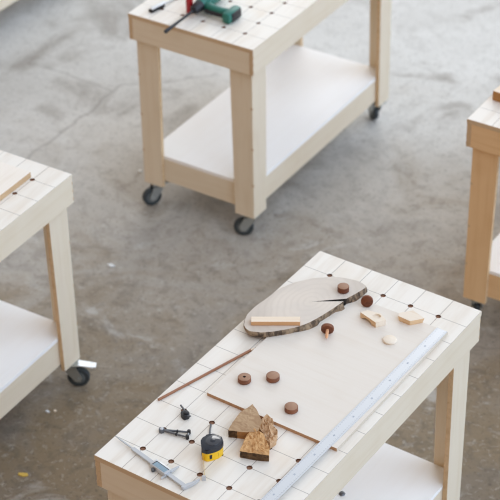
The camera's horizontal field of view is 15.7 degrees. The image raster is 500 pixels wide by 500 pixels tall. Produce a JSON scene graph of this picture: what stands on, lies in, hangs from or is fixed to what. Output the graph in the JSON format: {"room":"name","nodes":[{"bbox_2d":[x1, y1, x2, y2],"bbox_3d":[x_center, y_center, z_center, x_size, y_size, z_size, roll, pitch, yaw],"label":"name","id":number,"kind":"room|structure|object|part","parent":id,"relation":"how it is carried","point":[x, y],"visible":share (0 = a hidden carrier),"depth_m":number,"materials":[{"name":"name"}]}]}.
{"room":"woodworking workshop","nodes":[
{"label":"woodworking workshop","id":0,"kind":"room"},
{"bbox_2d":[0,0,499,499],"bbox_3d":[0.435,-0.425,8.174,16.000,0.001,18.000,21,41,28],"label":"floor","id":1,"kind":"structure","parent":0,"point":[389,195],"depth_m":7.79,"materials":[{"name":"concrete"}]},
{"bbox_2d":[0,0,16,10],"bbox_3d":[-1.414,-1.581,9.048,0.611,0.935,1.207,20,40,27],"label":"workbench","id":2,"kind":"object","parent":1,"relation":"on","point":[3,3],"visible":1,"depth_m":9.07,"materials":[{"name":"brown wood"}]},
{"bbox_2d":[18,473,28,476],"bbox_3d":[-0.807,0.801,6.473,0.038,0.004,0.018,3,35,5],"label":"chip","id":3,"kind":"object","parent":1,"relation":"on","point":[19,474],"visible":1,"depth_m":6.47,"materials":[{"name":"yellow wood"}]},
{"bbox_2d":[0,150,96,418],"bbox_3d":[-1.160,0.329,6.343,0.647,0.935,1.209,19,40,26],"label":"workbench","id":4,"kind":"object","parent":1,"relation":"on","point":[32,345],"visible":0.96,"depth_m":6.54,"materials":[{"name":"brown wood"}]},
{"bbox_2d":[0,162,30,200],"bbox_3d":[-1.096,-0.168,6.214,0.400,0.024,0.620,19,40,26],"label":"wooden board","id":5,"kind":"object","parent":4,"relation":"on","point":[11,177],"visible":1,"depth_m":6.31,"materials":[{"name":"brown wood"}]},
{"bbox_2d":[0,300,57,392],"bbox_3d":[-1.180,0.494,6.467,0.522,0.016,1.118,19,40,26],"label":"shelf","id":6,"kind":"object","parent":4,"relation":"attached to","point":[27,338],"depth_m":6.67,"materials":[{"name":"white wood"}]},
{"bbox_3d":[-0.964,0.619,6.394,0.018,0.110,1.117,19,40,26],"label":"shelf rail","id":7,"kind":"part","parent":4,"relation":"part of","materials":[{"name":"brown wood"}]},
{"bbox_3d":[-0.716,0.090,6.584,0.107,0.798,0.107,19,40,26],"label":"leg","id":8,"kind":"part","parent":4,"relation":"part of","materials":[{"name":"brown wood"}]},
{"bbox_2d":[128,0,391,234],"bbox_3d":[0.092,-0.786,7.884,0.600,0.935,1.213,20,40,27],"label":"workbench","id":9,"kind":"object","parent":1,"relation":"on","point":[285,100],"visible":0.98,"depth_m":7.64,"materials":[{"name":"brown wood"}]},
{"bbox_3d":[-0.383,-0.632,7.595,0.107,0.798,0.107,20,40,27],"label":"leg","id":10,"kind":"part","parent":9,"relation":"part of","materials":[{"name":"brown wood"}]},
{"bbox_2d":[149,0,172,12],"bbox_3d":[-0.318,-1.021,7.402,0.022,0.018,0.245,27,44,34],"label":"screwdriver","id":11,"kind":"object","parent":9,"relation":"on","point":[160,5],"visible":1,"depth_m":7.35,"materials":[{"name":"black plastic"}]},
{"bbox_3d":[-0.376,-0.982,7.353,0.022,0.013,0.075,27,44,34],"label":"handle","id":12,"kind":"part","parent":11,"relation":"part of","materials":[{"name":"black plastic"}]},
{"bbox_2d":[186,0,192,12],"bbox_3d":[-0.241,-1.018,7.290,0.029,0.140,0.029,20,40,26],"label":"canister","id":13,"kind":"object","parent":9,"relation":"on","point":[189,3],"visible":0.7,"depth_m":7.30,"materials":[{"name":"plastic"}]},
{"bbox_3d":[-0.202,-0.292,7.660,0.484,0.110,0.018,20,40,27],"label":"shelf rail","id":14,"kind":"part","parent":9,"relation":"part of","materials":[{"name":"brown wood"}]},
{"bbox_2d":[164,0,240,32],"bbox_3d":[-0.163,-0.947,7.246,0.199,0.068,0.414,20,40,27],"label":"power tool","id":15,"kind":"object","parent":9,"relation":"on","point":[228,15],"visible":1,"depth_m":7.25,"materials":[{"name":"green plastic"}]},
{"bbox_3d":[-0.130,-0.969,7.283,0.126,0.049,0.054,20,40,27],"label":"handle","id":16,"kind":"part","parent":15,"relation":"part of","materials":[{"name":"green plastic"}]},
{"bbox_3d":[-0.002,-0.497,7.393,0.107,0.798,0.107,20,40,27],"label":"leg","id":17,"kind":"part","parent":9,"relation":"part of","materials":[{"name":"brown wood"}]},
{"bbox_2d":[163,44,375,181],"bbox_3d":[0.093,-0.616,8.000,0.522,0.016,1.118,20,40,27],"label":"shelf","id":18,"kind":"object","parent":9,"relation":"attached to","point":[308,90],"depth_m":7.96,"materials":[{"name":"white wood"}]},
{"bbox_3d":[0.180,-1.150,8.312,0.107,0.798,0.107,20,40,27],"label":"leg","id":19,"kind":"part","parent":9,"relation":"part of","materials":[{"name":"brown wood"}]},
{"bbox_3d":[0.307,-0.488,7.923,0.018,0.110,1.117,20,40,27],"label":"shelf rail","id":20,"kind":"part","parent":9,"relation":"part of","materials":[{"name":"brown wood"}]},
{"bbox_3d":[0.562,-1.015,8.110,0.107,0.798,0.107,20,40,27],"label":"leg","id":21,"kind":"part","parent":9,"relation":"part of","materials":[{"name":"brown wood"}]},
{"bbox_2d":[94,251,481,499],"bbox_3d":[0.147,0.764,5.693,0.611,0.935,1.215,21,41,28],"label":"workbench","id":22,"kind":"object","parent":1,"relation":"on","point":[366,467],"visible":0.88,"depth_m":5.36,"materials":[{"name":"brown wood"}]},
{"bbox_3d":[-0.332,0.910,5.415,0.107,0.798,0.107,21,41,28],"label":"leg","id":23,"kind":"part","parent":22,"relation":"part of","materials":[{"name":"brown wood"}]},
{"bbox_2d":[115,436,199,489],"bbox_3d":[-0.270,0.591,5.125,0.074,0.017,0.309,-29,44,-34],"label":"caliper","id":24,"kind":"object","parent":22,"relation":"on","point":[156,465],"visible":1,"depth_m":5.08,"materials":[{"name":"metal"}]},
{"bbox_3d":[-0.359,0.549,5.190,0.004,0.004,0.074,-29,44,-34],"label":"depth rod","id":25,"kind":"part","parent":24,"relation":"part of","materials":[{"name":"silver metal"}]},
{"bbox_2d":[159,427,190,439],"bbox_3d":[-0.216,0.526,5.218,0.093,0.013,0.033,5,36,8],"label":"bolt","id":26,"kind":"object","parent":22,"relation":"on","point":[161,429],"visible":1,"depth_m":5.22,"materials":[{"name":"metal"}]},
{"bbox_3d":[-0.215,0.527,5.216,0.082,0.007,0.007,13,38,19],"label":"leg","id":27,"kind":"part","parent":26,"relation":"part of","materials":[{"name":"metal"}]},
{"bbox_3d":[-0.213,0.520,5.226,0.080,0.007,0.008,3,36,6],"label":"leg","id":28,"kind":"part","parent":26,"relation":"part of","materials":[{"name":"metal"}]},
{"bbox_2d":[180,405,190,419],"bbox_3d":[-0.192,0.472,5.288,0.023,0.021,0.063,-19,39,-23],"label":"clamp","id":29,"kind":"object","parent":22,"relation":"on","point":[185,414],"visible":1,"depth_m":5.27,"materials":[{"name":"black plastic"}]},
{"bbox_2d":[158,348,254,400],"bbox_3d":[-0.122,0.368,5.444,0.382,0.008,0.009,-27,43,-31],"label":"wooden stick","id":30,"kind":"object","parent":22,"relation":"on","point":[252,349],"visible":1,"depth_m":5.43,"materials":[{"name":"brown wood"}]},
{"bbox_2d":[201,424,223,480],"bbox_3d":[-0.105,0.555,5.146,0.064,0.047,0.236,-2,35,-2],"label":"tape measure","id":31,"kind":"object","parent":22,"relation":"on","point":[212,445],"visible":1,"depth_m":5.12,"materials":[{"name":"yellow plastic"}]},
{"bbox_2d":[228,404,261,438],"bbox_3d":[0.001,0.499,5.237,0.083,0.029,0.132,12,37,18],"label":"chunk","id":32,"kind":"object","parent":22,"relation":"on","point":[248,420],"visible":1,"depth_m":5.21,"materials":[{"name":"brown wood"}]},
{"bbox_2d":[240,431,269,460],"bbox_3d":[0.026,0.551,5.157,0.086,0.036,0.105,8,36,12],"label":"chunk","id":33,"kind":"object","parent":22,"relation":"on","point":[255,446],"visible":1,"depth_m":5.13,"materials":[{"name":"brown wood"}]},
{"bbox_2d":[260,414,277,448],"bbox_3d":[0.054,0.516,5.207,0.049,0.034,0.125,-10,36,-12],"label":"chunk","id":34,"kind":"object","parent":22,"relation":"on","point":[267,428],"visible":1,"depth_m":5.20,"materials":[{"name":"brown wood"}]},
{"bbox_2d":[207,299,447,451],"bbox_3d":[0.243,0.340,5.470,0.452,0.012,0.643,21,41,28],"label":"plywood sheet","id":35,"kind":"object","parent":22,"relation":"on","point":[328,378],"visible":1,"depth_m":5.43,"materials":[{"name":"beige wood"}]},
{"bbox_2d":[238,373,250,384],"bbox_3d":[-0.015,0.382,5.392,0.040,0.017,0.040,6,36,10],"label":"wooden disc","id":36,"kind":"object","parent":35,"relation":"on","point":[243,378],"visible":1,"depth_m":5.38,"materials":[{"name":"brown wood"}]},
{"bbox_2d":[266,371,279,382],"bbox_3d":[0.070,0.377,5.396,0.040,0.017,0.040,-22,40,-27],"label":"wooden disc","id":37,"kind":"object","parent":35,"relation":"on","point":[272,376],"visible":1,"depth_m":5.39,"materials":[{"name":"brown wood"}]},
{"bbox_2d":[284,402,297,413],"bbox_3d":[0.122,0.459,5.279,0.040,0.017,0.040,2,35,4],"label":"wooden disc","id":38,"kind":"object","parent":35,"relation":"on","point":[290,407],"visible":1,"depth_m":5.27,"materials":[{"name":"brown wood"}]},
{"bbox_2d":[244,277,366,336],"bbox_3d":[0.161,0.172,5.680,0.434,0.021,0.200,-29,44,-33],"label":"wood slice","id":39,"kind":"object","parent":35,"relation":"on","point":[313,300],"visible":0.98,"depth_m":5.67,"materials":[{"name":"beige wood"}]},
{"bbox_2d":[251,317,299,325],"bbox_3d":[0.081,0.218,5.586,0.151,0.015,0.026,0,35,2],"label":"wooden bar","id":40,"kind":"object","parent":39,"relation":"on","point":[261,321],"visible":1,"depth_m":5.58,"materials":[{"name":"brown wood"}]},
{"bbox_2d":[337,283,348,293],"bbox_3d":[0.296,0.120,5.715,0.037,0.020,0.037,-11,36,-14],"label":"wooden disc","id":41,"kind":"object","parent":39,"relation":"on","point":[342,288],"visible":1,"depth_m":5.70,"materials":[{"name":"brown wood"}]},
{"bbox_2d":[321,323,333,338],"bbox_3d":[0.238,0.249,5.556,0.040,0.041,0.049,3,35,6],"label":"spinning top","id":42,"kind":"object","parent":35,"relation":"on","point":[327,328],"visible":1,"depth_m":5.56,"materials":[{"name":"brown wood"}]},
{"bbox_2d":[261,328,446,499],"bbox_3d":[0.301,0.482,5.255,0.039,0.002,1.000,22,41,29],"label":"ruler","id":43,"kind":"object","parent":35,"relation":"on","point":[298,470],"visible":1,"depth_m":5.25,"materials":[{"name":"silver metal"}]},
{"bbox_2d":[361,295,372,306],"bbox_3d":[0.365,0.153,5.689,0.038,0.038,0.050,-12,37,-15],"label":"spinning top","id":44,"kind":"object","parent":35,"relation":"on","point":[366,300],"visible":1,"depth_m":5.67,"materials":[{"name":"brown wood"}]},
{"bbox_2d":[360,310,385,327],"bbox_3d":[0.388,0.210,5.622,0.044,0.020,0.081,-26,42,-31],"label":"wooden block","id":45,"kind":"object","parent":35,"relation":"on","point":[376,319],"visible":1,"depth_m":5.61,"materials":[{"name":"beige wood"}]},
{"bbox_2d":[383,335,396,344],"bbox_3d":[0.429,0.274,5.541,0.042,0.008,0.042,21,41,28],"label":"wooden disc","id":46,"kind":"object","parent":35,"relation":"on","point":[388,339],"visible":1,"depth_m":5.54,"materials":[{"name":"beige wood"}]},
{"bbox_2d":[398,310,423,324],"bbox_3d":[0.498,0.210,5.619,0.073,0.019,0.050,-11,36,-13],"label":"wooden block","id":47,"kind":"object","parent":35,"relation":"on","point":[408,317],"visible":1,"depth_m":5.61,"materials":[{"name":"beige wood"}]},
{"bbox_2d":[333,443,443,499],"bbox_3d":[0.153,0.935,5.807,0.522,0.016,1.118,21,41,28],"label":"shelf","id":48,"kind":"object","parent":22,"relation":"attached to","point":[392,473],"depth_m":6.03,"materials":[{"name":"white wood"}]},
{"bbox_3d":[0.363,1.066,5.726,0.018,0.110,1.117,21,41,28],"label":"shelf rail","id":49,"kind":"part","parent":22,"relation":"part of","materials":[{"name":"brown wood"}]},
{"bbox_3d":[0.631,0.544,5.905,0.107,0.798,0.107,21,41,28],"label":"leg","id":50,"kind":"part","parent":22,"relation":"part of","materials":[{"name":"brown wood"}]},
{"bbox_2d":[463,94,499,309],"bbox_3d":[1.381,-0.304,7.168,0.613,0.935,1.196,19,40,26],"label":"workbench","id":51,"kind":"object","parent":1,"relation":"on","point":[482,261],"visible":0.88,"depth_m":6.83,"materials":[{"name":"wood"}]},
{"bbox_3d":[1.086,0.186,6.949,0.484,0.110,0.018,19,40,26],"label":"shelf rail","id":52,"kind":"part","parent":51,"relation":"part of","materials":[{"name":"beige wood"}]},
{"bbox_2d":[489,233,499,276],"bbox_3d":[1.378,-0.138,7.290,0.522,0.016,1.118,19,40,26],"label":"shelf","id":53,"kind":"object","parent":51,"relation":"attached to","point":[494,268],"depth_m":7.04,"materials":[{"name":"white wood"}]},
{"bbox_2d":[492,86,499,101],"bbox_3d":[1.038,-0.556,6.689,0.260,0.040,0.115,24,42,31],"label":"wooden block","id":54,"kind":"object","parent":51,"relation":"on","point":[496,93],"visible":1,"depth_m":6.71,"materials":[{"name":"brown wood"}]}
]}

